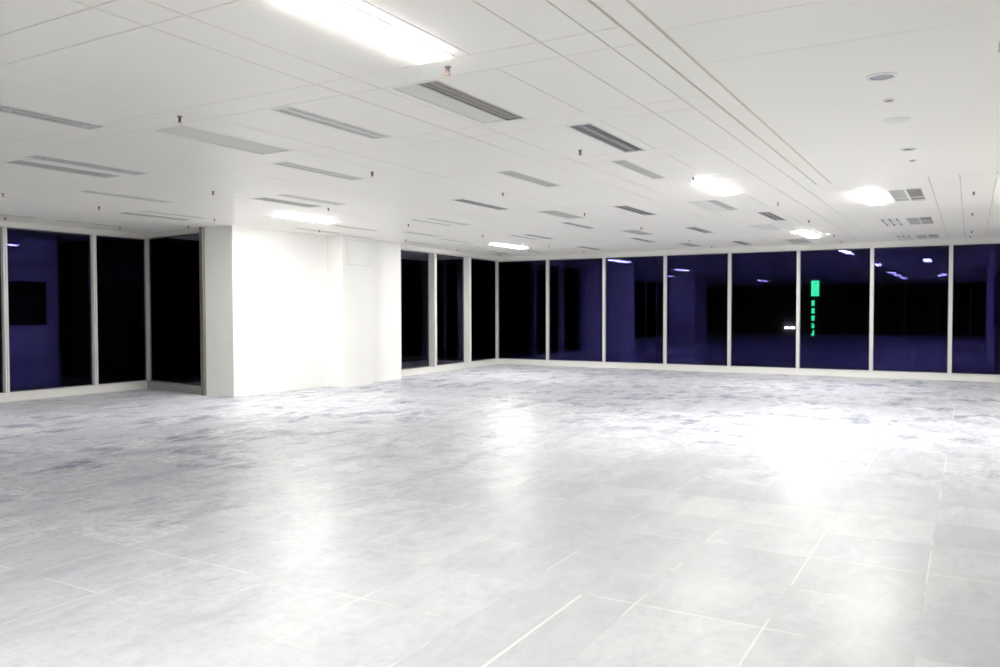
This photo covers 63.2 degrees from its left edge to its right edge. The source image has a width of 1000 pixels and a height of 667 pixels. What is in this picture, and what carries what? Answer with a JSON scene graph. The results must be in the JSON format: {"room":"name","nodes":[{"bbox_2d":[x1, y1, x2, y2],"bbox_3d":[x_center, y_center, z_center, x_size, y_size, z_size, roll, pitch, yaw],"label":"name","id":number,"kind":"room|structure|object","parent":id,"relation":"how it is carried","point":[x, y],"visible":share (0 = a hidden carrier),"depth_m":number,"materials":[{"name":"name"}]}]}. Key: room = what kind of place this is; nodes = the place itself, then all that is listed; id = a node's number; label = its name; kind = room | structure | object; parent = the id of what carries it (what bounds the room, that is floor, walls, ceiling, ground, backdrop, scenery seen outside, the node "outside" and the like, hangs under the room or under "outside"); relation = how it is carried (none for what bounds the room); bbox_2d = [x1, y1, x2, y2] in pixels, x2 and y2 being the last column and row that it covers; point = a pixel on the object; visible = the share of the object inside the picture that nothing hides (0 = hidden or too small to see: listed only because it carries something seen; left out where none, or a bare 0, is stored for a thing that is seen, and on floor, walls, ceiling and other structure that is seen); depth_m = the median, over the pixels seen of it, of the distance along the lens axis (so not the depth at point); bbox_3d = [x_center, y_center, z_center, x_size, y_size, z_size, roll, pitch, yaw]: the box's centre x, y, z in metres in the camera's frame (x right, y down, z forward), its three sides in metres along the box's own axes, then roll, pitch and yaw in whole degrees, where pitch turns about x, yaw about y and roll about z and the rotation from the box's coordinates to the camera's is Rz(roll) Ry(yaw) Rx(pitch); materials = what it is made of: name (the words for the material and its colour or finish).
{"room":"empty office floor","nodes":[
{"label":"empty office floor","id":0,"kind":"room"},
{"bbox_2d":[205,226,400,396],"bbox_3d":[-3.491,-0.419,15.094,0.950,2.810,4.160,1,2,30],"label":"wall","id":1,"kind":"structure","parent":0,"point":[266,289],"depth_m":14.07,"materials":[{"name":"white paint"}]},
{"bbox_2d":[144,239,147,380],"bbox_3d":[-6.443,-0.434,14.841,0.060,2.585,0.090,1,2,39],"label":"trim","id":2,"kind":"structure","parent":1,"relation":"attached to","point":[144,239],"depth_m":14.79,"materials":[{"name":"grey metal"}]},
{"bbox_2d":[143,227,199,237],"bbox_3d":[-5.683,-1.754,14.177,2.032,0.090,0.255,1,2,39],"label":"trim","id":3,"kind":"structure","parent":1,"relation":"attached to","point":[190,230],"depth_m":14.02,"materials":[{"name":"grey paint"}]},
{"bbox_2d":[147,381,200,393],"bbox_3d":[-5.656,0.944,14.283,2.032,0.140,0.185,1,2,39],"label":"baseboard","id":4,"kind":"structure","parent":1,"relation":"attached to","point":[177,387],"depth_m":14.22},
{"bbox_2d":[148,233,200,385],"bbox_3d":[-5.648,-0.418,14.232,2.002,2.625,0.031,1,2,39],"label":"window","id":5,"kind":"structure","parent":1,"relation":"in","point":[174,279],"depth_m":14.27,"materials":[{"name":"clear glass"}]},
{"bbox_2d":[199,227,206,395],"bbox_3d":[-4.904,-0.373,13.573,0.080,2.810,0.210,1,2,30],"label":"trim","id":6,"kind":"structure","parent":1,"relation":"attached to","point":[202,229],"depth_m":13.48,"materials":[{"name":"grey metal"}]},
{"bbox_2d":[327,235,372,386],"bbox_3d":[-2.904,-0.423,15.384,0.575,2.798,0.850,1,2,30],"label":"column","id":7,"kind":"structure","parent":1,"relation":"attached to","point":[349,287],"depth_m":15.05,"materials":[{"name":"white paint"}]},
{"bbox_2d":[347,239,369,265],"bbox_3d":[-2.652,-1.510,15.217,0.010,0.470,0.640,1,2,30],"label":"wall panel","id":8,"kind":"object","parent":1,"relation":"in","point":[357,250],"depth_m":15.21,"materials":[{"name":"white paint"}]},
{"bbox_2d":[401,250,428,369],"bbox_3d":[-1.926,-0.514,17.764,0.031,2.600,1.435,1,2,27],"label":"window","id":9,"kind":"structure","parent":1,"relation":"in","point":[414,265],"depth_m":17.86,"materials":[{"name":"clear glass"}]},
{"bbox_2d":[429,253,436,366],"bbox_3d":[-1.537,-0.532,18.370,0.195,2.560,0.085,1,2,27],"label":"trim","id":10,"kind":"structure","parent":1,"relation":"attached to","point":[432,256],"depth_m":18.33,"materials":[{"name":"grey metal"}]},
{"bbox_2d":[401,359,497,376],"bbox_3d":[-1.234,0.795,19.164,0.185,0.140,5.088,1,2,27],"label":"baseboard","id":11,"kind":"structure","parent":1,"relation":"attached to","point":[423,370],"depth_m":19.01,"materials":[{"name":"white paint"}]},
{"bbox_2d":[400,244,498,260],"bbox_3d":[-1.208,-1.891,19.071,0.255,0.115,5.088,1,2,27],"label":"trim","id":12,"kind":"structure","parent":1,"relation":"attached to","point":[402,247],"depth_m":18.78,"materials":[{"name":"white paint"}]},
{"bbox_2d":[436,254,463,365],"bbox_3d":[-1.238,-0.554,19.118,0.031,2.600,1.605,1,2,27],"label":"window","id":13,"kind":"structure","parent":1,"relation":"in","point":[450,269],"depth_m":19.22,"materials":[{"name":"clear glass"}]},
{"bbox_2d":[464,257,470,362],"bbox_3d":[-0.809,-0.575,19.800,0.195,2.560,0.085,1,2,27],"label":"trim","id":14,"kind":"structure","parent":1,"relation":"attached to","point":[467,260],"depth_m":19.75,"materials":[{"name":"grey metal"}]},
{"bbox_2d":[471,258,495,360],"bbox_3d":[-0.478,-0.599,20.612,0.031,2.600,1.748,1,2,27],"label":"window","id":15,"kind":"structure","parent":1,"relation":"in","point":[483,272],"depth_m":20.70,"materials":[{"name":"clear glass"}]},
{"bbox_2d":[0,364,999,666],"bbox_3d":[-0.240,1.284,6.634,19.600,0.120,26.900,1,2,30],"label":"floor","id":16,"kind":"structure","parent":0,"point":[697,518],"depth_m":5.33,"materials":[{"name":"grey tile"}]},
{"bbox_2d":[0,381,146,402],"bbox_3d":[-10.742,1.150,7.470,0.186,0.140,17.220,1,2,30],"label":"baseboard","id":17,"kind":"structure","parent":16,"relation":"on","point":[102,388],"depth_m":13.53,"materials":[{"name":"white paint"}]},
{"bbox_2d":[0,237,3,392],"bbox_3d":[-8.097,-0.344,12.017,0.031,2.615,1.455,1,2,30],"label":"window","id":18,"kind":"structure","parent":17,"relation":"on","point":[0,237],"depth_m":12.62,"materials":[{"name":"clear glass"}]},
{"bbox_2d":[0,227,9,392],"bbox_3d":[-7.710,-0.363,12.633,0.105,2.575,0.062,1,2,30],"label":"trim","id":19,"kind":"structure","parent":17,"relation":"on","point":[3,230],"depth_m":12.60,"materials":[{"name":"grey metal"}]},
{"bbox_2d":[7,228,92,391],"bbox_3d":[-7.362,-0.382,13.292,0.031,2.615,1.490,1,2,30],"label":"window","id":20,"kind":"structure","parent":17,"relation":"on","point":[7,228],"depth_m":13.87,"materials":[{"name":"clear glass"}]},
{"bbox_2d":[90,235,97,384],"bbox_3d":[-6.966,-0.401,13.924,0.105,2.575,0.062,1,2,30],"label":"trim","id":21,"kind":"structure","parent":17,"relation":"on","point":[92,237],"depth_m":13.89,"materials":[{"name":"grey metal"}]},
{"bbox_2d":[96,235,145,384],"bbox_3d":[-6.726,-0.415,14.394,0.030,2.615,1.055,1,2,30],"label":"window","id":22,"kind":"structure","parent":17,"relation":"on","point":[96,235],"depth_m":14.79,"materials":[{"name":"clear glass"}]},
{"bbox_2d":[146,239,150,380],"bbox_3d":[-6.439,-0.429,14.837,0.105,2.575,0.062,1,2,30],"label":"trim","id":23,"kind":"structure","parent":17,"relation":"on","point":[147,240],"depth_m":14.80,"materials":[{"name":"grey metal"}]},
{"bbox_2d":[481,595,582,666],"bbox_3d":[-0.353,1.336,2.724,0.016,0.001,3.020,1,2,30],"label":"trim","id":24,"kind":"structure","parent":16,"relation":"on","point":[579,596],"depth_m":3.56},
{"bbox_2d":[498,359,999,381],"bbox_3d":[7.255,0.836,17.166,17.000,0.140,0.185,1,2,30],"label":"baseboard","id":25,"kind":"structure","parent":16,"relation":"on","point":[678,367],"depth_m":17.87,"materials":[{"name":"white paint"}]},
{"bbox_2d":[496,262,497,358],"bbox_3d":[-0.073,-0.613,21.348,0.066,2.545,0.085,1,2,30],"label":"trim","id":26,"kind":"structure","parent":25,"relation":"on","point":[496,262],"depth_m":21.31,"materials":[{"name":"grey metal"}]},
{"bbox_2d":[498,260,545,359],"bbox_3d":[0.580,-0.604,20.990,1.489,2.585,0.030,1,2,30],"label":"window","id":27,"kind":"structure","parent":25,"relation":"on","point":[529,260],"depth_m":21.31,"materials":[{"name":"clear glass"}]},
{"bbox_2d":[546,260,548,359],"bbox_3d":[1.216,-0.594,20.602,0.066,2.545,0.085,1,2,30],"label":"trim","id":28,"kind":"structure","parent":25,"relation":"on","point":[547,261],"depth_m":20.56,"materials":[{"name":"grey metal"}]},
{"bbox_2d":[549,258,602,361],"bbox_3d":[1.892,-0.585,20.230,1.542,2.585,0.030,1,2,30],"label":"window","id":29,"kind":"structure","parent":25,"relation":"on","point":[584,258],"depth_m":20.55,"materials":[{"name":"clear glass"}]},
{"bbox_2d":[602,258,605,361],"bbox_3d":[2.550,-0.575,19.829,0.066,2.545,0.085,1,2,30],"label":"trim","id":30,"kind":"structure","parent":25,"relation":"on","point":[604,259],"depth_m":19.80,"materials":[{"name":"grey metal"}]},
{"bbox_2d":[606,256,663,363],"bbox_3d":[3.224,-0.565,19.458,1.538,2.585,0.030,1,2,30],"label":"window","id":31,"kind":"structure","parent":25,"relation":"on","point":[639,256],"depth_m":19.79,"materials":[{"name":"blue glass"}]},
{"bbox_2d":[663,255,666,363],"bbox_3d":[3.881,-0.555,19.058,0.066,2.545,0.085,1,2,30],"label":"trim","id":32,"kind":"structure","parent":25,"relation":"on","point":[665,256],"depth_m":19.03,"materials":[{"name":"grey metal"}]},
{"bbox_2d":[667,253,727,365],"bbox_3d":[4.537,-0.546,18.697,1.498,2.585,0.030,1,2,30],"label":"window","id":33,"kind":"structure","parent":25,"relation":"on","point":[721,253],"depth_m":18.96,"materials":[{"name":"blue glass"}]},
{"bbox_2d":[727,253,730,365],"bbox_3d":[5.177,-0.536,18.307,0.066,2.545,0.085,1,2,30],"label":"trim","id":34,"kind":"structure","parent":25,"relation":"on","point":[729,254],"depth_m":18.27,"materials":[{"name":"grey metal"}]},
{"bbox_2d":[731,251,796,367],"bbox_3d":[5.824,-0.527,17.952,1.476,2.585,0.030,1,2,30],"label":"window","id":35,"kind":"structure","parent":25,"relation":"on","point":[776,251],"depth_m":18.17,"materials":[{"name":"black glass"}]},
{"bbox_2d":[796,250,799,367],"bbox_3d":[6.454,-0.517,17.567,0.066,2.545,0.085,1,2,30],"label":"trim","id":36,"kind":"structure","parent":25,"relation":"on","point":[798,252],"depth_m":17.54,"materials":[{"name":"grey metal"}]},
{"bbox_2d":[799,248,869,370],"bbox_3d":[7.090,-0.508,17.218,1.451,2.585,0.030,1,2,30],"label":"window","id":37,"kind":"structure","parent":25,"relation":"on","point":[858,248],"depth_m":17.38,"materials":[{"name":"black glass"}]},
{"bbox_2d":[869,248,873,370],"bbox_3d":[7.709,-0.498,16.840,0.066,2.545,0.085,1,2,30],"label":"trim","id":38,"kind":"structure","parent":25,"relation":"on","point":[871,249],"depth_m":16.81,"materials":[{"name":"grey metal"}]},
{"bbox_2d":[873,245,948,372],"bbox_3d":[8.335,-0.490,16.497,1.427,2.585,0.030,1,2,30],"label":"window","id":39,"kind":"structure","parent":25,"relation":"on","point":[940,245],"depth_m":16.50,"materials":[{"name":"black glass"}]},
{"bbox_2d":[948,245,952,372],"bbox_3d":[8.944,-0.480,16.124,0.066,2.545,0.085,1,2,30],"label":"trim","id":40,"kind":"structure","parent":25,"relation":"on","point":[950,246],"depth_m":16.09,"materials":[{"name":"grey metal"}]},
{"bbox_2d":[951,243,999,374],"bbox_3d":[9.577,-0.471,15.777,1.444,2.585,0.030,1,2,30],"label":"window","id":41,"kind":"structure","parent":25,"relation":"on","point":[995,243],"depth_m":16.07,"materials":[{"name":"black glass"}]},
{"bbox_2d":[0,0,999,256],"bbox_3d":[-0.367,-1.595,6.391,19.450,0.050,26.400,1,2,30],"label":"ceiling","id":42,"kind":"structure","parent":0,"point":[769,102],"depth_m":5.75,"materials":[{"name":"paint"}]},
{"bbox_2d":[0,214,37,217],"bbox_3d":[-7.255,-1.738,11.525,0.184,0.074,1.304,1,2,30],"label":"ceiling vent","id":43,"kind":"object","parent":42,"relation":"attached to","point":[0,214],"visible":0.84,"depth_m":11.89,"materials":[{"name":"metal"}]},
{"bbox_2d":[0,104,105,129],"bbox_3d":[-3.350,-1.576,5.641,0.204,0.074,1.194,1,2,30],"label":"ceiling vent","id":44,"kind":"object","parent":42,"relation":"attached to","point":[3,108],"visible":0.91,"depth_m":5.83,"materials":[{"name":"metal"}]},
{"bbox_2d":[3,160,119,177],"bbox_3d":[-4.260,-1.631,7.959,0.268,0.053,1.038,1,2,30],"label":"ceiling vent","id":45,"kind":"object","parent":42,"relation":"in","point":[16,162],"visible":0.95,"depth_m":7.92,"materials":[{"name":"metal"}]},
{"bbox_2d":[0,221,150,238],"bbox_3d":[-10.717,-1.544,7.375,0.255,0.100,17.220,1,2,30],"label":"trim","id":46,"kind":"structure","parent":42,"relation":"attached to","point":[8,224],"depth_m":13.42,"materials":[{"name":"white paint"}]},
{"bbox_2d":[24,155,148,174],"bbox_3d":[-3.915,-1.635,7.747,0.214,0.074,1.134,1,2,30],"label":"ceiling vent","id":47,"kind":"object","parent":42,"relation":"attached to","point":[37,157],"visible":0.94,"depth_m":7.71,"materials":[{"name":"metal"}]},
{"bbox_2d":[53,220,123,226],"bbox_3d":[-6.519,-1.769,12.895,0.128,0.053,1.118,1,2,30],"label":"ceiling vent","id":48,"kind":"object","parent":42,"relation":"in","point":[53,220],"visible":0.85,"depth_m":12.88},
{"bbox_2d":[78,190,172,202],"bbox_3d":[-4.517,-1.695,9.869,0.184,0.074,1.164,1,2,30],"label":"ceiling vent","id":49,"kind":"object","parent":42,"relation":"attached to","point":[85,191],"visible":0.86,"depth_m":9.84,"materials":[{"name":"metal"}]},
{"bbox_2d":[117,212,190,220],"bbox_3d":[-5.067,-1.745,11.950,0.248,0.053,1.118,1,2,30],"label":"ceiling vent","id":50,"kind":"object","parent":42,"relation":"in","point":[126,213],"visible":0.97,"depth_m":11.97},
{"bbox_2d":[139,210,206,218],"bbox_3d":[-4.691,-1.749,11.732,0.174,0.074,1.074,1,2,30],"label":"ceiling vent","id":51,"kind":"object","parent":42,"relation":"attached to","point":[146,210],"visible":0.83,"depth_m":11.70,"materials":[{"name":"metal"}]},
{"bbox_2d":[155,126,290,154],"bbox_3d":[-2.238,-1.597,6.643,0.348,0.053,1.108,1,2,30],"label":"blank panel","id":52,"kind":"object","parent":42,"relation":"attached to","point":[188,132],"visible":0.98,"depth_m":6.60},
{"bbox_2d":[251,197,322,207],"bbox_3d":[-2.722,-1.705,10.424,0.238,0.053,1.028,1,2,30],"label":"ceiling vent","id":53,"kind":"object","parent":42,"relation":"in","point":[260,198],"visible":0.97,"depth_m":10.45,"materials":[{"name":"metal"}]},
{"bbox_2d":[271,214,334,222],"bbox_3d":[-2.942,-1.762,12.267,0.224,0.084,1.174,1,2,30],"label":"ceiling light","id":54,"kind":"object","parent":42,"relation":"attached to","point":[280,215],"visible":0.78,"depth_m":12.18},
{"bbox_2d":[277,194,345,204],"bbox_3d":[-2.347,-1.708,10.172,0.154,0.074,1.084,1,2,30],"label":"ceiling vent","id":55,"kind":"object","parent":42,"relation":"attached to","point":[283,195],"visible":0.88,"depth_m":10.15,"materials":[{"name":"metal"}]},
{"bbox_2d":[273,162,362,179],"bbox_3d":[-1.789,-1.650,8.104,0.174,0.074,1.124,1,2,30],"label":"ceiling vent","id":56,"kind":"object","parent":42,"relation":"attached to","point":[285,164],"visible":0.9,"depth_m":8.07,"materials":[{"name":"metal"}]},
{"bbox_2d":[292,228,343,233],"bbox_3d":[-3.155,-1.821,14.152,0.164,0.074,1.124,1,2,30],"label":"ceiling vent","id":57,"kind":"object","parent":42,"relation":"attached to","point":[292,228],"visible":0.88,"depth_m":14.11,"materials":[{"name":"metal"}]},
{"bbox_2d":[271,106,390,138],"bbox_3d":[-1.225,-1.591,6.038,0.184,0.074,1.114,1,2,30],"label":"ceiling vent","id":58,"kind":"object","parent":42,"relation":"attached to","point":[291,111],"visible":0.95,"depth_m":6.00,"materials":[{"name":"metal"}]},
{"bbox_2d":[332,225,376,230],"bbox_3d":[-2.430,-1.800,13.698,0.118,0.053,1.068,1,2,30],"label":"ceiling vent","id":59,"kind":"object","parent":42,"relation":"in","point":[332,225],"visible":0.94,"depth_m":13.67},
{"bbox_2d":[273,0,454,63],"bbox_3d":[-0.645,-1.528,3.998,0.254,0.084,1.144,1,2,30],"label":"ceiling light","id":60,"kind":"object","parent":42,"relation":"attached to","point":[338,14],"visible":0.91,"depth_m":3.96,"materials":[{"name":"plastic"}]},
{"bbox_2d":[406,241,436,244],"bbox_3d":[-1.615,-1.900,16.778,0.154,0.074,1.014,1,2,30],"label":"ceiling vent","id":61,"kind":"object","parent":42,"relation":"attached to","point":[406,241],"visible":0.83,"depth_m":16.82,"materials":[{"name":"metal"}]},
{"bbox_2d":[404,232,440,236],"bbox_3d":[-1.408,-1.843,14.792,0.144,0.074,1.064,1,2,30],"label":"ceiling vent","id":62,"kind":"object","parent":42,"relation":"attached to","point":[404,232],"visible":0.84,"depth_m":14.83,"materials":[{"name":"metal"}]},
{"bbox_2d":[410,219,452,225],"bbox_3d":[-1.082,-1.778,12.853,0.098,0.053,1.078,1,2,30],"label":"ceiling vent","id":63,"kind":"object","parent":42,"relation":"in","point":[410,219],"visible":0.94,"depth_m":12.86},
{"bbox_2d":[424,218,470,224],"bbox_3d":[-0.802,-1.784,12.708,0.144,0.074,1.124,1,2,30],"label":"ceiling vent","id":64,"kind":"object","parent":42,"relation":"attached to","point":[435,219],"visible":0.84,"depth_m":12.68,"materials":[{"name":"metal"}]},
{"bbox_2d":[392,85,503,123],"bbox_3d":[-0.322,-1.568,5.510,0.181,0.053,1.108,1,2,30],"label":"blank panel","id":65,"kind":"object","parent":42,"relation":"attached to","point":[415,91],"visible":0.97,"depth_m":5.46,"materials":[{"name":"metal"}]},
{"bbox_2d":[445,66,450,75],"bbox_3d":[-0.296,-1.496,4.627,0.038,0.046,0.038,1,2,30],"label":"sprinkler head","id":66,"kind":"object","parent":42,"relation":"attached to","point":[446,67],"visible":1,"depth_m":4.62},
{"bbox_2d":[440,239,470,242],"bbox_3d":[-0.885,-1.877,16.263,0.118,0.053,1.038,1,2,30],"label":"ceiling vent","id":67,"kind":"object","parent":42,"relation":"in","point":[440,239],"visible":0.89,"depth_m":16.27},
{"bbox_2d":[416,80,525,120],"bbox_3d":[-0.165,-1.566,5.419,0.163,0.053,1.128,1,2,30],"label":"ceiling vent","id":68,"kind":"object","parent":42,"relation":"in","point":[439,87],"visible":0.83,"depth_m":5.38,"materials":[{"name":"metal"}]},
{"bbox_2d":[453,199,508,209],"bbox_3d":[-0.237,-1.726,10.671,0.184,0.074,1.204,1,2,30],"label":"ceiling vent","id":69,"kind":"object","parent":42,"relation":"attached to","point":[457,200],"visible":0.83,"depth_m":10.65,"materials":[{"name":"metal"}]},
{"bbox_2d":[490,243,527,248],"bbox_3d":[0.197,-1.919,17.501,0.244,0.084,1.324,1,2,30],"label":"ceiling light","id":70,"kind":"object","parent":42,"relation":"attached to","point":[497,244],"visible":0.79,"depth_m":17.38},
{"bbox_2d":[508,235,539,239],"bbox_3d":[0.464,-1.857,15.499,0.118,0.053,1.068,1,2,30],"label":"ceiling vent","id":71,"kind":"object","parent":42,"relation":"in","point":[508,235],"visible":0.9,"depth_m":15.55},
{"bbox_2d":[496,170,560,186],"bbox_3d":[0.326,-1.659,8.612,0.188,0.053,1.168,1,2,30],"label":"ceiling vent","id":72,"kind":"object","parent":42,"relation":"in","point":[511,173],"visible":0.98,"depth_m":8.58,"materials":[{"name":"metal"}]},
{"bbox_2d":[523,234,553,238],"bbox_3d":[0.739,-1.863,15.356,0.154,0.074,1.114,1,2,30],"label":"ceiling vent","id":73,"kind":"object","parent":42,"relation":"attached to","point":[523,234],"visible":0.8,"depth_m":15.30,"materials":[{"name":"metal"}]},
{"bbox_2d":[536,210,584,218],"bbox_3d":[0.897,-1.752,11.811,0.288,0.053,1.058,1,2,30],"label":"ceiling vent","id":74,"kind":"object","parent":42,"relation":"in","point":[551,212],"visible":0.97,"depth_m":11.82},
{"bbox_2d":[559,222,595,228],"bbox_3d":[1.288,-1.806,13.322,0.144,0.074,1.144,1,2,30],"label":"ceiling vent","id":75,"kind":"object","parent":42,"relation":"attached to","point":[568,223],"visible":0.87,"depth_m":13.32,"materials":[{"name":"metal"}]},
{"bbox_2d":[576,246,602,249],"bbox_3d":[2.016,-1.948,18.227,0.184,0.074,1.204,1,2,30],"label":"ceiling vent","id":76,"kind":"object","parent":42,"relation":"attached to","point":[576,246],"visible":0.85,"depth_m":18.28,"materials":[{"name":"metal"}]},
{"bbox_2d":[566,123,646,152],"bbox_3d":[0.886,-1.611,6.589,0.204,0.074,1.204,1,2,30],"label":"ceiling vent","id":77,"kind":"object","parent":42,"relation":"attached to","point":[590,130],"visible":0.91,"depth_m":6.54,"materials":[{"name":"metal"}]},
{"bbox_2d":[612,205,656,215],"bbox_3d":[1.896,-1.750,11.341,0.204,0.074,1.224,1,2,30],"label":"ceiling vent","id":78,"kind":"object","parent":42,"relation":"attached to","point":[624,207],"visible":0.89,"depth_m":11.33,"materials":[{"name":"metal"}]},
{"bbox_2d":[620,230,654,234],"bbox_3d":[2.464,-1.834,14.553,0.288,0.053,1.018,1,2,30],"label":"ceiling vent","id":79,"kind":"object","parent":42,"relation":"in","point":[636,232],"visible":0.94,"depth_m":14.59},
{"bbox_2d":[610,160,665,178],"bbox_3d":[1.389,-1.645,8.054,0.148,0.053,1.188,1,2,30],"label":"ceiling vent","id":80,"kind":"object","parent":42,"relation":"in","point":[624,163],"visible":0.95,"depth_m":8.03,"materials":[{"name":"metal"}]},
{"bbox_2d":[630,238,654,242],"bbox_3d":[2.846,-1.890,16.140,0.174,0.074,1.184,1,2,30],"label":"ceiling vent","id":81,"kind":"object","parent":42,"relation":"attached to","point":[639,239],"visible":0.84,"depth_m":16.19,"materials":[{"name":"metal"}]},
{"bbox_2d":[676,243,699,246],"bbox_3d":[4.050,-1.917,17.338,0.278,0.053,1.028,1,2,30],"label":"ceiling vent","id":82,"kind":"object","parent":42,"relation":"in","point":[685,244],"visible":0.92,"depth_m":17.30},
{"bbox_2d":[684,227,714,232],"bbox_3d":[3.475,-1.833,14.123,0.204,0.074,1.164,1,2,30],"label":"ceiling vent","id":83,"kind":"object","parent":42,"relation":"attached to","point":[697,229],"visible":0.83,"depth_m":14.07,"materials":[{"name":"metal"}]},
{"bbox_2d":[688,200,727,211],"bbox_3d":[2.796,-1.729,10.889,0.218,0.053,1.228,1,2,30],"label":"blank panel","id":84,"kind":"object","parent":42,"relation":"attached to","point":[706,205],"visible":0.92,"depth_m":10.83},
{"bbox_2d":[691,180,736,194],"bbox_3d":[2.444,-1.685,9.216,0.204,0.084,1.174,1,2,30],"label":"ceiling light","id":85,"kind":"object","parent":42,"relation":"attached to","point":[711,185],"visible":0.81,"depth_m":9.12,"materials":[{"name":"plastic"}]},
{"bbox_2d":[706,200,738,210],"bbox_3d":[2.964,-1.727,10.792,0.150,0.053,1.188,1,2,30],"label":"ceiling vent","id":86,"kind":"object","parent":42,"relation":"in","point":[715,202],"visible":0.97,"depth_m":10.76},
{"bbox_2d":[730,241,751,244],"bbox_3d":[5.051,-1.917,16.931,0.194,0.074,1.204,1,2,30],"label":"ceiling vent","id":87,"kind":"object","parent":42,"relation":"attached to","point":[737,242],"visible":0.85,"depth_m":16.80,"materials":[{"name":"metal"}]},
{"bbox_2d":[495,237,999,261],"bbox_3d":[7.233,-1.842,17.058,17.000,0.130,0.255,1,2,30],"label":"trim","id":88,"kind":"structure","parent":42,"relation":"attached to","point":[985,240],"depth_m":17.74,"materials":[{"name":"white paint"}]},
{"bbox_2d":[749,224,781,229],"bbox_3d":[4.481,-1.813,13.685,0.348,0.053,0.998,1,2,30],"label":"blank panel","id":89,"kind":"object","parent":42,"relation":"attached to","point":[763,226],"visible":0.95,"depth_m":13.74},
{"bbox_2d":[756,212,785,220],"bbox_3d":[4.045,-1.775,12.066,0.194,0.074,1.234,1,2,30],"label":"ceiling vent","id":90,"kind":"object","parent":42,"relation":"attached to","point":[770,215],"visible":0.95,"depth_m":12.06,"materials":[{"name":"metal"}]},
{"bbox_2d":[782,238,812,242],"bbox_3d":[6.030,-1.895,16.427,0.398,0.053,1.118,1,2,30],"label":"ceiling vent","id":91,"kind":"object","parent":42,"relation":"in","point":[803,240],"visible":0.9,"depth_m":16.35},
{"bbox_2d":[795,230,819,237],"bbox_3d":[5.649,-1.855,14.903,0.224,0.084,1.454,1,2,30],"label":"ceiling light","id":92,"kind":"object","parent":42,"relation":"attached to","point":[806,233],"visible":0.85,"depth_m":14.86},
{"bbox_2d":[856,190,885,204],"bbox_3d":[4.619,-1.714,10.087,0.214,0.084,1.364,1,2,30],"label":"ceiling light","id":93,"kind":"object","parent":42,"relation":"attached to","point":[872,197],"visible":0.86,"depth_m":9.96,"materials":[{"name":"plastic"}]},
{"bbox_2d":[866,72,897,80],"bbox_3d":[2.270,-1.526,4.829,0.174,0.008,0.174,1,2,30],"label":"recessed light","id":94,"kind":"object","parent":42,"relation":"in","point":[882,76],"visible":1,"depth_m":4.82,"materials":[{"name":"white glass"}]},
{"bbox_2d":[883,98,894,101],"bbox_3d":[2.572,-1.540,5.371,0.072,0.012,0.072,1,2,30],"label":"detector","id":95,"kind":"object","parent":42,"relation":"attached to","point":[888,99],"visible":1,"depth_m":5.35,"materials":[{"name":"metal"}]},
{"bbox_2d":[879,218,903,225],"bbox_3d":[6.242,-1.799,12.936,0.260,0.064,1.200,1,2,30],"label":"ceiling vent","id":96,"kind":"object","parent":42,"relation":"attached to","point":[894,220],"visible":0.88,"depth_m":12.95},
{"bbox_2d":[882,117,910,122],"bbox_3d":[2.903,-1.561,5.941,0.190,0.004,0.190,1,2,30],"label":"cover plate","id":97,"kind":"object","parent":42,"relation":"attached to","point":[894,119],"visible":1,"depth_m":5.93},
{"bbox_2d":[887,189,909,201],"bbox_3d":[4.884,-1.705,9.928,0.176,0.053,1.158,1,2,30],"label":"ceiling vent","id":98,"kind":"object","parent":42,"relation":"in","point":[901,195],"visible":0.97,"depth_m":9.91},
{"bbox_2d":[896,235,911,239],"bbox_3d":[7.810,-1.881,15.690,0.230,0.064,0.920,1,2,30],"label":"ceiling light","id":99,"kind":"object","parent":42,"relation":"attached to","point":[908,236],"visible":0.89,"depth_m":15.73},
{"bbox_2d":[900,147,916,150],"bbox_3d":[3.531,-1.592,7.021,0.137,0.008,0.137,1,2,30],"label":"recessed light","id":100,"kind":"object","parent":42,"relation":"in","point":[909,148],"visible":1,"depth_m":7.02,"materials":[{"name":"white plastic"}]},
{"bbox_2d":[905,217,921,224],"bbox_3d":[6.515,-1.791,12.778,0.178,0.053,1.108,1,2,30],"label":"ceiling vent","id":101,"kind":"object","parent":42,"relation":"in","point":[915,221],"visible":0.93,"depth_m":12.79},
{"bbox_2d":[905,188,925,200],"bbox_3d":[5.039,-1.703,9.832,0.166,0.053,1.168,1,2,30],"label":"ceiling vent","id":102,"kind":"object","parent":42,"relation":"in","point":[918,192],"visible":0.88,"depth_m":9.79,"materials":[{"name":"metal"}]},
{"bbox_2d":[915,235,928,238],"bbox_3d":[8.086,-1.873,15.548,0.188,0.053,0.938,1,2,30],"label":"ceiling vent","id":103,"kind":"object","parent":42,"relation":"in","point":[917,236],"visible":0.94,"depth_m":15.50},
{"bbox_2d":[918,217,933,223],"bbox_3d":[6.661,-1.788,12.677,0.173,0.053,1.098,1,2,30],"label":"ceiling vent","id":104,"kind":"object","parent":42,"relation":"in","point":[920,218],"visible":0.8,"depth_m":12.62,"materials":[{"name":"metal"}]},
{"bbox_2d":[928,234,938,238],"bbox_3d":[8.251,-1.871,15.452,0.176,0.053,0.938,1,2,30],"label":"ceiling vent","id":105,"kind":"object","parent":42,"relation":"in","point":[930,237],"visible":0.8,"depth_m":15.36,"materials":[{"name":"metal"}]},
{"label":"outside","id":106,"kind":"structure","parent":0,"visible":0},
{"bbox_2d":[656,244,999,373],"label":"window","id":107,"kind":"structure","parent":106,"point":[911,290],"depth_m":37.47,"materials":[{"name":"glass"}]},
{"bbox_2d":[811,301,814,335],"bbox_3d":[14.635,-0.701,37.969,0.138,1.589,0.042,1,2,30],"label":"sign","id":108,"kind":"object","parent":107,"relation":"attached to","point":[812,303],"depth_m":37.96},
{"bbox_2d":[811,281,818,295],"bbox_3d":[14.701,-2.100,37.889,0.314,0.657,0.042,1,2,30],"label":"sign","id":109,"kind":"object","parent":107,"relation":"attached to","point":[814,288],"depth_m":37.88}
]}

